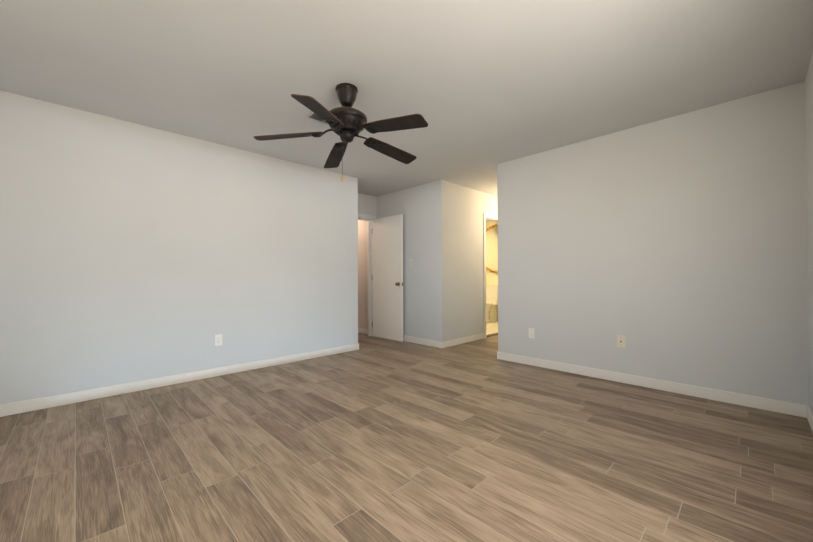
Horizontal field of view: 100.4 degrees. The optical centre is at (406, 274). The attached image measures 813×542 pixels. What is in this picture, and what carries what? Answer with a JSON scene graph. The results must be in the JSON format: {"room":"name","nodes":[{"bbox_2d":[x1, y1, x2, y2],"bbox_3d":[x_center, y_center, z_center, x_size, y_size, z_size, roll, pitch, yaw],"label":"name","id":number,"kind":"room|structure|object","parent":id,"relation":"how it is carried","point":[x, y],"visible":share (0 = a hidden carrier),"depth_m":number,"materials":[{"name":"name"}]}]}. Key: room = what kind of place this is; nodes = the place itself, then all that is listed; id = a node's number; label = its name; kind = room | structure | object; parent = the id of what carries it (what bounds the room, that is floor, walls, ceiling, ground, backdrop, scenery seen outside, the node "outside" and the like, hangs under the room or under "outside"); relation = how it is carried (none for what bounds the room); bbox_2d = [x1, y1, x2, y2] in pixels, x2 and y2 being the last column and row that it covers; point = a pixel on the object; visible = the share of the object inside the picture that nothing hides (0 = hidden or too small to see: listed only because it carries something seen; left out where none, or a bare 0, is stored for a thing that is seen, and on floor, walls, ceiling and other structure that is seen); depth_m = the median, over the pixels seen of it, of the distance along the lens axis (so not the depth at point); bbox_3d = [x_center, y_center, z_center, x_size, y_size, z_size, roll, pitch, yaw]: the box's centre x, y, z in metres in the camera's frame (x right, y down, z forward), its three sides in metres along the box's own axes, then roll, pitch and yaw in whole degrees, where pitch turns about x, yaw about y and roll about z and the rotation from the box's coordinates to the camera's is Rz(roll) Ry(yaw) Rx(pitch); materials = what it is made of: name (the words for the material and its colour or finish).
{"room":"empty bedroom","nodes":[
{"label":"empty bedroom","id":0,"kind":"room"},
{"bbox_2d":[0,90,357,404],"bbox_3d":[-2.318,-0.152,3.797,3.750,2.440,0.814,0,-1,-44],"label":"wall","id":1,"kind":"structure","parent":0,"point":[131,252],"depth_m":3.17,"materials":[{"name":"paint"}]},
{"bbox_2d":[0,343,358,416],"bbox_3d":[-2.020,1.019,3.497,3.762,0.090,0.012,0,-1,-44],"label":"baseboard","id":2,"kind":"structure","parent":1,"relation":"attached to","point":[8,409],"depth_m":3.15,"materials":[{"name":"white wood"}]},
{"bbox_2d":[215,334,221,345],"bbox_3d":[-1.971,0.689,3.552,0.070,0.115,0.008,0,-1,-44],"label":"outlet","id":3,"kind":"object","parent":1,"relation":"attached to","point":[218,339],"visible":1,"depth_m":3.55,"materials":[{"name":"white plastic"}]},
{"bbox_2d":[358,193,371,214],"bbox_3d":[-0.907,-1.163,5.670,0.760,0.400,0.120,0,-1,-44],"label":"wall","id":4,"kind":"structure","parent":0,"point":[364,204],"depth_m":5.78,"materials":[{"name":"paint"}]},
{"bbox_2d":[358,213,374,335],"bbox_3d":[-0.902,0.057,5.661,0.760,2.040,0.124,0,-1,-44],"label":"door frame","id":5,"kind":"structure","parent":4,"relation":"in","point":[369,276],"depth_m":5.89,"materials":[{"name":"white wood"}]},
{"bbox_2d":[372,196,376,218],"bbox_3d":[-0.597,-0.142,5.961,0.095,2.440,0.120,0,-1,-44],"label":"wall","id":6,"kind":"structure","parent":0,"point":[374,206],"depth_m":5.93,"materials":[{"name":"paint"}]},
{"bbox_2d":[0,332,812,541],"bbox_3d":[-0.066,1.114,4.405,8.070,0.100,7.200,0,-1,-44],"label":"floor","id":7,"kind":"structure","parent":0,"point":[374,439],"depth_m":1.90,"materials":[{"name":"brown wood"}]},
{"bbox_2d":[0,0,812,196],"bbox_3d":[-0.076,-1.426,4.425,8.070,0.100,7.200,0,-1,-44],"label":"ceiling","id":8,"kind":"structure","parent":0,"point":[483,88],"depth_m":2.27,"materials":[{"name":"paint"}]},
{"bbox_2d":[305,112,328,125],"bbox_3d":[-0.708,-1.380,3.011,0.320,0.009,0.200,0,-1,-44],"label":"ceiling vent","id":9,"kind":"object","parent":8,"relation":"in","point":[313,116],"visible":0.33,"depth_m":2.99,"materials":[{"name":"white metal"}]},
{"bbox_2d":[254,83,427,181],"bbox_3d":[-0.411,-1.034,2.559,1.246,0.712,1.284,0,-1,-44],"label":"ceiling fan","id":10,"kind":"object","parent":8,"relation":"hanging from","point":[347,122],"visible":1,"depth_m":2.47,"materials":[{"name":"black metal"}]},
{"bbox_2d":[446,181,496,340],"bbox_3d":[1.144,-0.152,5.601,1.655,2.440,0.120,0,-1,-44],"label":"wall","id":11,"kind":"structure","parent":0,"point":[465,294],"depth_m":5.30,"materials":[{"name":"paint"}]},
{"bbox_2d":[443,333,483,347],"bbox_3d":[0.896,1.021,5.253,1.060,0.090,0.012,0,-1,-44],"label":"baseboard","id":12,"kind":"structure","parent":11,"relation":"attached to","point":[449,343],"depth_m":5.21,"materials":[{"name":"white wood"}]},
{"bbox_2d":[483,213,496,337],"bbox_3d":[1.556,0.021,5.905,0.752,2.096,0.016,0,-1,-44],"label":"door frame","id":13,"kind":"structure","parent":11,"relation":"attached to","point":[485,215],"depth_m":5.65,"materials":[{"name":"white wood"}]},
{"bbox_2d":[486,217,496,221],"bbox_3d":[1.508,0.049,5.954,0.640,2.040,0.124,0,-1,-44],"label":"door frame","id":14,"kind":"structure","parent":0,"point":[491,219],"depth_m":5.91,"materials":[{"name":"white wood"}]},
{"bbox_2d":[486,321,497,334],"bbox_3d":[1.004,1.075,6.735,3.045,0.006,1.720,0,-1,-44],"label":"floor","id":15,"kind":"structure","parent":0,"point":[491,327],"depth_m":6.81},
{"bbox_2d":[486,284,497,322],"bbox_3d":[1.767,0.656,7.611,0.716,0.850,0.510,0,-1,-44],"label":"toilet","id":16,"kind":"object","parent":15,"relation":"on","point":[491,300],"visible":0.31,"depth_m":7.63,"materials":[{"name":"white ceramic"}]},
{"bbox_2d":[486,220,497,320],"bbox_3d":[2.132,-0.138,7.850,0.120,2.440,1.720,0,-1,-44],"label":"wall","id":17,"kind":"structure","parent":0,"point":[491,277],"depth_m":7.92,"materials":[{"name":"paint"}]},
{"bbox_2d":[486,223,497,272],"bbox_3d":[2.243,-0.600,7.629,0.070,1.214,1.651,0,-1,-44],"label":"bathroom mirror","id":18,"kind":"object","parent":17,"relation":"attached to","point":[492,248],"visible":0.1,"depth_m":7.88,"materials":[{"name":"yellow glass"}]},
{"bbox_2d":[358,81,808,405],"bbox_3d":[0.508,-0.154,4.980,0.124,2.440,6.960,0,-1,-44],"label":"wall","id":19,"kind":"structure","parent":0,"point":[672,249],"depth_m":3.08,"materials":[{"name":"paint"}]},
{"bbox_2d":[358,327,367,333],"bbox_3d":[-1.294,1.042,6.724,0.012,0.090,1.926,0,-1,-44],"label":"baseboard","id":20,"kind":"structure","parent":19,"relation":"attached to","point":[362,330],"depth_m":6.21,"materials":[{"name":"white wood"}]},
{"bbox_2d":[372,214,403,341],"bbox_3d":[-0.324,0.059,5.617,0.726,2.015,0.151,-1,-1,45],"label":"bedroom door","id":21,"kind":"structure","parent":19,"relation":"in","point":[387,259],"depth_m":5.57,"materials":[{"name":"white paint"}]},
{"bbox_2d":[403,335,442,347],"bbox_3d":[0.005,1.026,5.399,0.012,0.090,1.466,0,-1,-44],"label":"baseboard","id":22,"kind":"structure","parent":19,"relation":"attached to","point":[433,343],"depth_m":5.13,"materials":[{"name":"white wood"}]},
{"bbox_2d":[528,328,534,338],"bbox_3d":[1.448,0.683,3.924,0.008,0.115,0.070,0,-1,-44],"label":"outlet","id":23,"kind":"object","parent":19,"relation":"attached to","point":[531,332],"visible":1,"depth_m":3.92,"materials":[{"name":"white plastic"}]},
{"bbox_2d":[617,335,624,347],"bbox_3d":[2.077,0.650,3.280,0.008,0.115,0.070,0,-1,-44],"label":"phone jack plate","id":24,"kind":"object","parent":19,"relation":"attached to","point":[620,340],"visible":1,"depth_m":3.28,"materials":[{"name":"beige plastic"}]},
{"bbox_2d":[497,352,806,417],"bbox_3d":[2.012,1.002,3.342,0.012,0.090,2.510,0,-1,-44],"label":"baseboard","id":25,"kind":"structure","parent":19,"relation":"attached to","point":[790,408],"depth_m":2.99,"materials":[{"name":"white wood"}]},
{"bbox_2d":[805,52,812,413],"bbox_3d":[1.312,-0.191,0.819,4.785,2.440,0.120,0,-1,-44],"label":"wall","id":26,"kind":"structure","parent":0,"point":[809,131],"depth_m":2.31,"materials":[{"name":"paint"}]},
{"bbox_2d":[807,405,812,432],"bbox_3d":[1.228,0.985,0.815,4.665,0.090,0.012,0,-1,-44],"label":"baseboard","id":27,"kind":"structure","parent":26,"relation":"attached to","point":[810,416],"depth_m":2.32,"materials":[{"name":"white wood"}]}
]}

